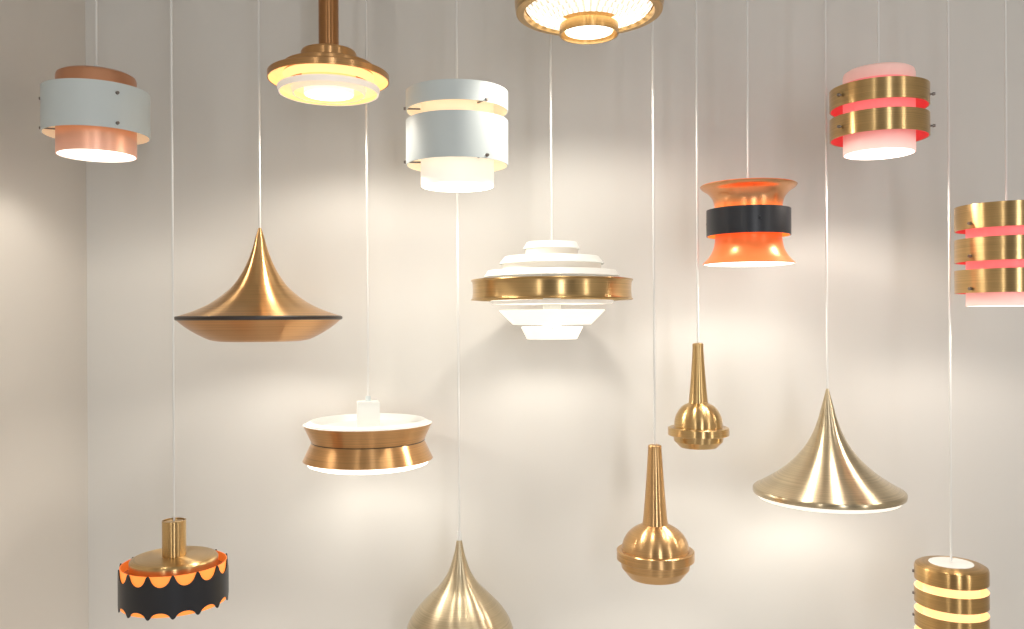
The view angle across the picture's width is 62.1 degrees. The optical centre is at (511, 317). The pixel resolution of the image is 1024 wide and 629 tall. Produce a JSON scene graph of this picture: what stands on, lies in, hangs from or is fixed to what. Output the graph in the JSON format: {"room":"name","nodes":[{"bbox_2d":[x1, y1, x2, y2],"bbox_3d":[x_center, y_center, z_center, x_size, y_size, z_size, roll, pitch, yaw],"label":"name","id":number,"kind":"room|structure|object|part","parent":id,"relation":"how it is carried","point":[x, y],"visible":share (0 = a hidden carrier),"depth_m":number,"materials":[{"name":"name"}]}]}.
{"room":"store","nodes":[
{"label":"store","id":0,"kind":"room"},
{"bbox_2d":[0,0,88,628],"bbox_3d":[-1.330,0.007,0.030,0.100,3.000,5.060,0,0,0],"label":"wall","id":1,"kind":"structure","parent":0,"point":[44,412],"depth_m":2.30,"materials":[{"name":"paint"}]},
{"bbox_2d":[85,0,1023,628],"bbox_3d":[0.560,-0.003,2.610,3.880,3.000,0.100,0,0,0],"label":"wall","id":2,"kind":"structure","parent":0,"point":[556,435],"depth_m":2.56,"materials":[{"name":"paint"}]},
{"bbox_3d":[0.551,-1.553,0.080,3.880,0.100,5.160,0,0,0],"label":"ceiling","id":3,"kind":"structure","parent":0,"visible":0},
{"bbox_2d":[39,0,150,162],"bbox_3d":[-1.036,-0.949,2.117,0.247,1.091,0.249,0,0,0],"label":"pendant lamp","id":4,"kind":"object","parent":3,"relation":"hanging from","point":[95,113],"visible":1,"depth_m":2.03,"materials":[{"name":"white metal"}]},
{"bbox_2d":[57,149,135,161],"bbox_3d":[-1.033,-0.408,2.116,0.177,0.005,0.177,0,0,0],"label":"diffuser","id":5,"kind":"object","parent":4,"relation":"attached to","point":[91,155],"depth_m":2.11,"materials":[{"name":"white glass"}]},
{"bbox_3d":[-1.037,-1.060,2.116,0.005,0.870,0.005,0,0,9],"label":"cord","id":6,"kind":"part","parent":4,"relation":"part of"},
{"bbox_2d":[117,0,228,620],"bbox_3d":[-0.795,-0.415,1.988,0.241,2.161,0.241,0,0,0],"label":"pendant lamp","id":7,"kind":"object","parent":3,"relation":"hanging from","point":[172,580],"visible":1,"depth_m":1.92,"materials":[{"name":"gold metal"}]},
{"bbox_3d":[-0.796,-0.510,1.988,0.005,1.970,0.005,0,0,0],"label":"cord","id":8,"kind":"part","parent":7,"relation":"part of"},
{"bbox_2d":[174,0,342,341],"bbox_3d":[-0.666,-0.718,2.236,0.424,1.557,0.424,0,0,0],"label":"pendant lamp","id":9,"kind":"object","parent":3,"relation":"hanging from","point":[259,306],"visible":1,"depth_m":2.13,"materials":[{"name":"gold metal"}]},
{"bbox_3d":[-0.667,-0.865,2.236,0.006,1.262,0.006,0,0,-27],"label":"cord","id":10,"kind":"part","parent":9,"relation":"part of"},
{"bbox_3d":[-0.663,-0.119,2.236,0.419,0.235,0.419,0,0,0],"label":"lamp shade","id":11,"kind":"part","parent":9,"relation":"part of","materials":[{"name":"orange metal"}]},
{"bbox_2d":[267,0,388,105],"bbox_3d":[-0.466,-1.031,2.151,0.302,0.933,0.302,0,0,0],"label":"pendant lamp","id":12,"kind":"object","parent":3,"relation":"hanging from","point":[325,73],"visible":1,"depth_m":2.10,"materials":[{"name":"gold metal"}]},
{"bbox_3d":[-0.463,-0.610,2.151,0.302,0.020,0.302,0,0,0],"label":"lamp shade","id":13,"kind":"part","parent":12,"relation":"part of","materials":[{"name":"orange metal"}]},
{"bbox_3d":[-0.466,-1.088,2.151,0.051,0.819,0.051,0,0,0],"label":"stem","id":14,"kind":"part","parent":12,"relation":"part of","materials":[{"name":"orange metal"}]},
{"bbox_3d":[-0.463,-0.582,2.151,0.250,0.004,0.250,0,0,0],"label":"plate","id":15,"kind":"part","parent":12,"relation":"part of","materials":[{"name":"white glass"}]},
{"bbox_2d":[305,89,352,99],"bbox_3d":[-0.463,-0.570,2.151,0.119,0.005,0.119,0,0,0],"label":"diffuser","id":16,"kind":"object","parent":12,"relation":"attached to","point":[310,94],"depth_m":2.16,"materials":[{"name":"white glass"}]},
{"bbox_2d":[302,0,432,474],"bbox_3d":[-0.398,-0.546,2.325,0.351,1.903,0.351,0,0,0],"label":"pendant lamp","id":17,"kind":"object","parent":3,"relation":"hanging from","point":[369,441],"visible":1,"depth_m":2.20,"materials":[{"name":"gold metal"}]},
{"bbox_3d":[-0.398,-0.641,2.325,0.006,1.714,0.006,0,0,0],"label":"cord","id":18,"kind":"part","parent":17,"relation":"part of","materials":[{"name":"white plastic"}]},
{"bbox_3d":[-0.393,0.289,2.325,0.332,0.023,0.332,0,0,0],"label":"white dish","id":19,"kind":"part","parent":17,"relation":"part of","materials":[{"name":"white metal"}]},
{"bbox_2d":[307,462,427,474],"bbox_3d":[-0.393,0.393,2.325,0.334,0.023,0.334,0,0,0],"label":"diffuser","id":20,"kind":"object","parent":17,"relation":"attached to","point":[346,468],"depth_m":2.17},
{"bbox_2d":[403,0,507,191],"bbox_3d":[-0.142,-0.914,2.130,0.260,1.171,0.255,0,0,0],"label":"pendant lamp","id":21,"kind":"object","parent":3,"relation":"hanging from","point":[457,129],"visible":1,"depth_m":2.04,"materials":[{"name":"white metal"}]},
{"bbox_3d":[-0.140,-1.025,2.130,0.005,0.948,0.005,0,0,45],"label":"cord","id":22,"kind":"part","parent":21,"relation":"part of","materials":[{"name":"white plastic"}]},
{"bbox_2d":[423,181,491,190],"bbox_3d":[-0.137,-0.333,2.130,0.175,0.005,0.175,0,0,0],"label":"diffuser","id":23,"kind":"object","parent":21,"relation":"attached to","point":[428,185],"depth_m":2.12,"materials":[{"name":"white glass"}]},
{"bbox_2d":[407,24,512,628],"bbox_3d":[-0.148,-0.269,2.308,0.299,2.460,0.299,0,0,-24],"label":"pendant lamp","id":24,"kind":"object","parent":3,"relation":"hanging from","point":[459,602],"visible":1,"depth_m":2.26,"materials":[{"name":"gold metal"}]},
{"bbox_3d":[-0.149,-0.459,2.308,0.006,2.080,0.006,0,0,0],"label":"cord","id":25,"kind":"part","parent":24,"relation":"part of","materials":[{"name":"white plastic"}]},
{"bbox_3d":[-0.142,0.779,2.308,0.299,0.364,0.299,0,0,0],"label":"lamp shade","id":26,"kind":"part","parent":24,"relation":"part of","materials":[{"name":"gold metal"}]},
{"bbox_2d":[471,34,632,339],"bbox_3d":[0.103,-0.722,2.272,0.432,1.557,0.432,0,0,-10],"label":"pendant lamp","id":27,"kind":"object","parent":3,"relation":"hanging from","point":[551,274],"visible":1,"depth_m":2.15,"materials":[{"name":"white metal"}]},
{"bbox_3d":[0.102,-0.851,2.272,0.006,1.300,0.006,0,0,0],"label":"cord","id":28,"kind":"part","parent":27,"relation":"part of","materials":[{"name":"white plastic"}]},
{"bbox_2d":[515,0,663,43],"bbox_3d":[0.182,-1.089,2.031,0.354,0.825,0.354,0,0,-41],"label":"pendant lamp","id":29,"kind":"object","parent":3,"relation":"hanging from","point":[574,21],"visible":1,"depth_m":2.01,"materials":[{"name":"gold metal"}]},
{"bbox_2d":[566,25,611,39],"bbox_3d":[0.184,-0.686,2.031,0.109,0.005,0.109,0,0,0],"label":"diffuser","id":30,"kind":"object","parent":29,"relation":"attached to","point":[573,32],"depth_m":2.03,"materials":[{"name":"white glass"}]},
{"bbox_3d":[0.183,-0.806,2.031,0.354,0.155,0.354,0,0,0],"label":"lamp shade","id":31,"kind":"part","parent":29,"relation":"part of","materials":[{"name":"gold metal"}]},
{"bbox_2d":[617,21,694,584],"bbox_3d":[0.368,-0.413,2.215,0.200,2.177,0.200,0,0,-18],"label":"pendant lamp","id":32,"kind":"object","parent":3,"relation":"hanging from","point":[654,551],"visible":1,"depth_m":2.18,"materials":[{"name":"gold metal"}]},
{"bbox_3d":[0.367,-0.585,2.215,0.006,1.834,0.006,0,0,-27],"label":"cord","id":33,"kind":"part","parent":32,"relation":"part of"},
{"bbox_3d":[0.373,0.571,2.215,0.175,0.068,0.175,0,0,0],"label":"lamp shade","id":34,"kind":"part","parent":32,"relation":"part of","materials":[{"name":"gold metal"}]},
{"bbox_2d":[668,0,728,449],"bbox_3d":[0.493,-0.579,2.272,0.161,1.848,0.161,0,0,0],"label":"pendant lamp","id":35,"kind":"object","parent":3,"relation":"hanging from","point":[698,424],"visible":1,"depth_m":2.25,"materials":[{"name":"gold metal"}]},
{"bbox_3d":[0.493,-0.717,2.272,0.006,1.572,0.006,0,0,0],"label":"cord","id":36,"kind":"part","parent":35,"relation":"part of","materials":[{"name":"plastic"}]},
{"bbox_3d":[0.498,0.259,2.272,0.128,0.064,0.128,0,0,0],"label":"lamp shade","id":37,"kind":"part","parent":35,"relation":"part of","materials":[{"name":"gold metal"}]},
{"bbox_2d":[700,0,797,266],"bbox_3d":[0.619,-0.821,2.236,0.248,1.365,0.248,0,0,15],"label":"pendant lamp","id":38,"kind":"object","parent":3,"relation":"hanging from","point":[748,221],"visible":1,"depth_m":2.15,"materials":[{"name":"orange metal"}]},
{"bbox_3d":[0.618,-0.908,2.236,0.006,1.190,0.006,0,0,27],"label":"cord","id":39,"kind":"part","parent":38,"relation":"part of","materials":[{"name":"white plastic"}]},
{"bbox_2d":[705,261,792,266],"bbox_3d":[0.622,-0.141,2.236,0.226,0.006,0.226,0,0,0],"label":"diffuser","id":40,"kind":"object","parent":38,"relation":"attached to","point":[707,263],"depth_m":2.19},
{"bbox_2d":[753,0,907,513],"bbox_3d":[0.839,-0.509,2.272,0.388,1.991,0.388,0,0,-30],"label":"pendant lamp","id":41,"kind":"object","parent":3,"relation":"hanging from","point":[826,476],"visible":1,"depth_m":2.19,"materials":[{"name":"gold metal"}]},
{"bbox_3d":[0.838,-0.657,2.272,0.006,1.696,0.006,0,0,0],"label":"cord","id":42,"kind":"part","parent":41,"relation":"part of","materials":[{"name":"white plastic"}]},
{"bbox_3d":[0.844,0.323,2.272,0.381,0.270,0.381,0,0,0],"label":"lamp shade","id":43,"kind":"part","parent":41,"relation":"part of","materials":[{"name":"gold metal"}]},
{"bbox_2d":[829,0,935,159],"bbox_3d":[0.925,-0.960,2.157,0.243,1.090,0.245,0,0,0],"label":"pendant lamp","id":44,"kind":"object","parent":3,"relation":"hanging from","point":[879,111],"visible":1,"depth_m":2.08,"materials":[{"name":"gold metal"}]},
{"bbox_3d":[0.925,-1.065,2.151,0.005,0.880,0.005,0,0,45],"label":"cord","id":45,"kind":"part","parent":44,"relation":"part of","materials":[{"name":"white plastic"}]},
{"bbox_2d":[845,148,913,158],"bbox_3d":[0.929,-0.420,2.151,0.163,0.005,0.163,0,0,0],"label":"diffuser","id":46,"kind":"object","parent":44,"relation":"attached to","point":[850,153],"depth_m":2.15,"materials":[{"name":"white glass"}]},
{"bbox_2d":[912,0,989,628],"bbox_3d":[1.132,-0.331,2.203,0.175,2.350,0.179,0,0,0],"label":"pendant lamp","id":47,"kind":"object","parent":3,"relation":"hanging from","point":[950,592],"visible":1,"depth_m":2.16,"materials":[{"name":"gold metal"}]},
{"bbox_3d":[1.131,-0.439,2.201,0.006,2.135,0.006,0,0,45],"label":"cord","id":48,"kind":"part","parent":47,"relation":"part of","materials":[{"name":"white plastic"}]},
{"bbox_2d":[954,0,1023,306],"bbox_3d":[1.235,-0.768,2.134,0.237,1.477,0.243,0,0,0],"label":"pendant lamp","id":49,"kind":"object","parent":3,"relation":"hanging from","point":[991,250],"visible":1,"depth_m":2.06,"materials":[{"name":"gold metal"}]},
{"bbox_3d":[1.236,-0.894,2.130,0.005,1.226,0.005,0,0,45],"label":"cord","id":50,"kind":"part","parent":49,"relation":"part of","materials":[{"name":"white plastic"}]}
]}

